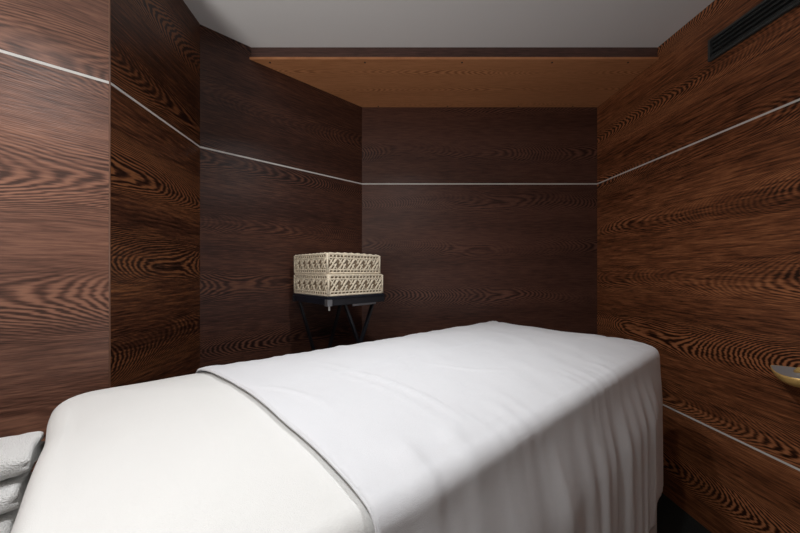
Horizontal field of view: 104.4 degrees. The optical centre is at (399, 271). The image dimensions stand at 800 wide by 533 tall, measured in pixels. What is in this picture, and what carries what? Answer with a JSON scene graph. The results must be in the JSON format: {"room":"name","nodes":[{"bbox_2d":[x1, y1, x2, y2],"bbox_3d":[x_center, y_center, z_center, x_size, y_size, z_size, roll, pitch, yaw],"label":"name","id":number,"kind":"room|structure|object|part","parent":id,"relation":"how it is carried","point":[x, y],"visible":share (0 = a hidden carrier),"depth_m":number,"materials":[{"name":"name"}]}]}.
{"room":"massage room","nodes":[
{"label":"massage room","id":0,"kind":"room"},
{"bbox_2d":[0,0,108,471],"bbox_3d":[-1.400,-0.018,0.511,1.350,2.216,0.060,0,0,-41],"label":"wall","id":1,"kind":"structure","parent":0,"point":[54,123],"depth_m":0.86,"materials":[{"name":"brown wood"}]},
{"bbox_2d":[0,49,108,83],"bbox_3d":[-1.380,-0.568,0.488,1.350,0.007,0.002,0,0,-41],"label":"trim","id":2,"kind":"structure","parent":1,"relation":"attached to","point":[1,51],"depth_m":0.85,"materials":[{"name":"white metal"}]},
{"bbox_2d":[109,0,110,387],"bbox_3d":[-0.872,-0.018,0.931,0.004,2.214,0.004,0,0,0],"label":"trim","id":3,"kind":"structure","parent":1,"relation":"attached to","point":[109,0],"depth_m":0.93,"materials":[{"name":"brown wood"}]},
{"bbox_2d":[111,0,199,387],"bbox_3d":[-0.920,-0.018,1.168,0.060,2.216,0.478,0,0,-4],"label":"wall","id":4,"kind":"structure","parent":0,"point":[155,44],"depth_m":1.11,"materials":[{"name":"brown wood"}]},
{"bbox_2d":[111,83,199,146],"bbox_3d":[-0.890,-0.568,1.171,0.002,0.007,0.478,0,0,-4],"label":"trim","id":5,"kind":"structure","parent":4,"relation":"attached to","point":[112,84],"depth_m":1.10,"materials":[{"name":"white metal"}]},
{"bbox_2d":[200,24,361,367],"bbox_3d":[-0.597,-0.018,1.727,0.889,2.216,0.060,0,0,-42],"label":"wall","id":6,"kind":"structure","parent":0,"point":[256,216],"depth_m":1.60,"materials":[{"name":"brown wood"}]},
{"bbox_2d":[200,146,361,183],"bbox_3d":[-0.577,-0.568,1.704,0.889,0.007,0.002,0,0,-42],"label":"trim","id":7,"kind":"structure","parent":6,"relation":"attached to","point":[200,146],"depth_m":1.63,"materials":[{"name":"white metal"}]},
{"bbox_2d":[183,0,713,46],"bbox_3d":[-0.194,-1.156,0.452,3.589,0.060,3.297,0,0,0],"label":"ceiling","id":8,"kind":"structure","parent":0,"point":[252,23],"depth_m":1.39,"materials":[{"name":"white paint"}]},
{"bbox_2d":[249,47,658,106],"bbox_3d":[0.270,-1.093,1.774,2.043,0.066,0.451,0,0,0],"label":"ceiling","id":9,"kind":"structure","parent":0,"point":[360,76],"depth_m":1.64,"materials":[{"name":"brown wood"}]},
{"bbox_2d":[362,107,596,341],"bbox_3d":[0.513,-0.018,2.030,1.517,2.216,0.060,0,0,0],"label":"wall","id":10,"kind":"structure","parent":0,"point":[451,256],"depth_m":2.00,"materials":[{"name":"brown wood"}]},
{"bbox_2d":[362,183,596,184],"bbox_3d":[0.513,-0.568,2.000,1.517,0.007,0.002,0,0,0],"label":"trim","id":11,"kind":"structure","parent":10,"relation":"attached to","point":[362,183],"depth_m":2.00,"materials":[{"name":"white metal"}]},
{"bbox_2d":[657,493,711,532],"bbox_3d":[-0.194,1.120,0.452,3.589,0.060,3.297,0,0,0],"label":"floor","id":12,"kind":"structure","parent":0,"point":[671,518],"depth_m":1.36,"materials":[{"name":"black carpet"}]},
{"bbox_2d":[292,293,383,350],"bbox_3d":[-0.291,0.601,1.674,0.579,0.974,0.353,0,0,-45],"label":"tray stand","id":13,"kind":"object","parent":12,"relation":"on","point":[366,299],"visible":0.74,"depth_m":1.57,"materials":[{"name":"black paint"}]},
{"bbox_3d":[-0.426,0.621,1.728,0.297,0.933,0.020,0,0,-45],"label":"leg","id":14,"kind":"part","parent":13,"relation":"part of","materials":[{"name":"black paint"}]},
{"bbox_3d":[-0.446,0.621,1.740,0.297,0.933,0.020,0,0,-45],"label":"leg","id":15,"kind":"part","parent":13,"relation":"part of","materials":[{"name":"black paint"}]},
{"bbox_2d":[294,274,382,296],"bbox_3d":[-0.326,0.062,1.645,0.341,0.102,0.341,0,0,-45],"label":"woven basket","id":16,"kind":"object","parent":13,"relation":"on","point":[328,285],"visible":1,"depth_m":1.51,"materials":[{"name":"wicker"}]},
{"bbox_2d":[294,252,379,273],"bbox_3d":[-0.333,-0.042,1.644,0.331,0.106,0.329,0,0,45],"label":"woven basket","id":17,"kind":"object","parent":16,"relation":"on","point":[318,263],"visible":1,"depth_m":1.52,"materials":[{"name":"wicker"}]},
{"bbox_2d":[293,293,383,298],"bbox_3d":[-0.326,0.119,1.645,0.344,0.010,0.344,0,0,45],"label":"tray","id":18,"kind":"object","parent":13,"relation":"on","point":[381,295],"depth_m":1.54,"materials":[{"name":"black metal"}]},
{"bbox_3d":[-0.133,0.621,1.646,0.020,0.933,0.395,0,0,45],"label":"leg","id":19,"kind":"part","parent":13,"relation":"part of","materials":[{"name":"black paint"}]},
{"bbox_3d":[-0.279,0.621,1.532,0.395,0.933,0.020,0,0,-45],"label":"leg","id":20,"kind":"part","parent":13,"relation":"part of","materials":[{"name":"black paint"}]},
{"bbox_3d":[0.112,0.718,1.035,1.675,0.744,0.715,0,0,-39],"label":"massage table","id":21,"kind":"object","parent":12,"relation":"on","visible":0},
{"bbox_2d":[10,372,656,532],"bbox_3d":[0.101,0.676,1.024,1.856,0.804,0.865,0,0,-38],"label":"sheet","id":22,"kind":"object","parent":21,"relation":"on","point":[198,452],"visible":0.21,"depth_m":0.45,"materials":[{"name":"white fabric"}]},
{"bbox_2d":[196,321,662,532],"bbox_3d":[0.236,0.578,1.133,1.588,0.632,0.934,0,0,-39],"label":"sheet","id":23,"kind":"object","parent":22,"relation":"on","point":[491,426],"visible":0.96,"depth_m":0.71,"materials":[{"name":"white fabric"}]},
{"bbox_3d":[-0.917,0.794,0.494,0.320,0.592,0.150,0,0,-38],"label":"stool","id":24,"kind":"object","parent":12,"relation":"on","visible":0},
{"bbox_2d":[0,507,19,532],"bbox_3d":[-0.848,0.472,0.510,0.303,0.053,0.136,0,0,-36],"label":"folded towel","id":25,"kind":"object","parent":24,"relation":"on","point":[7,520],"visible":0.24,"depth_m":0.56,"materials":[{"name":"white fabric"}]},
{"bbox_2d":[0,463,34,514],"bbox_3d":[-0.851,0.417,0.518,0.303,0.052,0.136,0,0,-41],"label":"folded towel","id":26,"kind":"object","parent":25,"relation":"on","point":[12,490],"visible":0.64,"depth_m":0.57,"materials":[{"name":"white fabric"}]},
{"bbox_2d":[0,431,44,480],"bbox_3d":[-0.856,0.363,0.541,0.302,0.054,0.135,0,0,-38],"label":"folded towel","id":27,"kind":"object","parent":26,"relation":"on","point":[18,453],"visible":0.99,"depth_m":0.59,"materials":[{"name":"white fabric"}]},
{"bbox_2d":[597,0,799,532],"bbox_3d":[1.372,-0.018,0.453,0.060,2.216,3.100,0,0,-3],"label":"wall","id":28,"kind":"structure","parent":0,"point":[698,244],"depth_m":1.29,"materials":[{"name":"brown wood"}]},
{"bbox_2d":[597,98,799,183],"bbox_3d":[1.341,-0.568,0.452,0.002,0.007,3.100,0,0,-3],"label":"trim","id":29,"kind":"structure","parent":28,"relation":"attached to","point":[797,100],"depth_m":1.28,"materials":[{"name":"white metal"}]},
{"bbox_2d":[663,404,799,470],"bbox_3d":[1.341,0.652,0.452,0.002,0.007,3.100,0,0,-3],"label":"trim","id":30,"kind":"structure","parent":28,"relation":"attached to","point":[750,446],"depth_m":1.20,"materials":[{"name":"white metal"}]},
{"bbox_2d":[708,0,799,61],"bbox_3d":[1.314,-0.925,0.900,0.014,0.090,0.801,0,0,-3],"label":"air vent","id":31,"kind":"object","parent":28,"relation":"in","point":[766,12],"visible":1,"depth_m":1.16,"materials":[{"name":"black metal"}]},
{"bbox_2d":[770,365,799,387],"bbox_3d":[1.274,0.333,0.989,0.085,0.065,0.170,0,0,0],"label":"wall fitting","id":32,"kind":"object","parent":28,"relation":"attached to","point":[790,376],"visible":1,"depth_m":1.00,"materials":[{"name":"gold metal"}]},
{"bbox_3d":[1.276,0.314,0.970,0.019,0.027,0.066,0,0,0],"label":"knob","id":33,"kind":"part","parent":32,"relation":"part of","materials":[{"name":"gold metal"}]}
]}

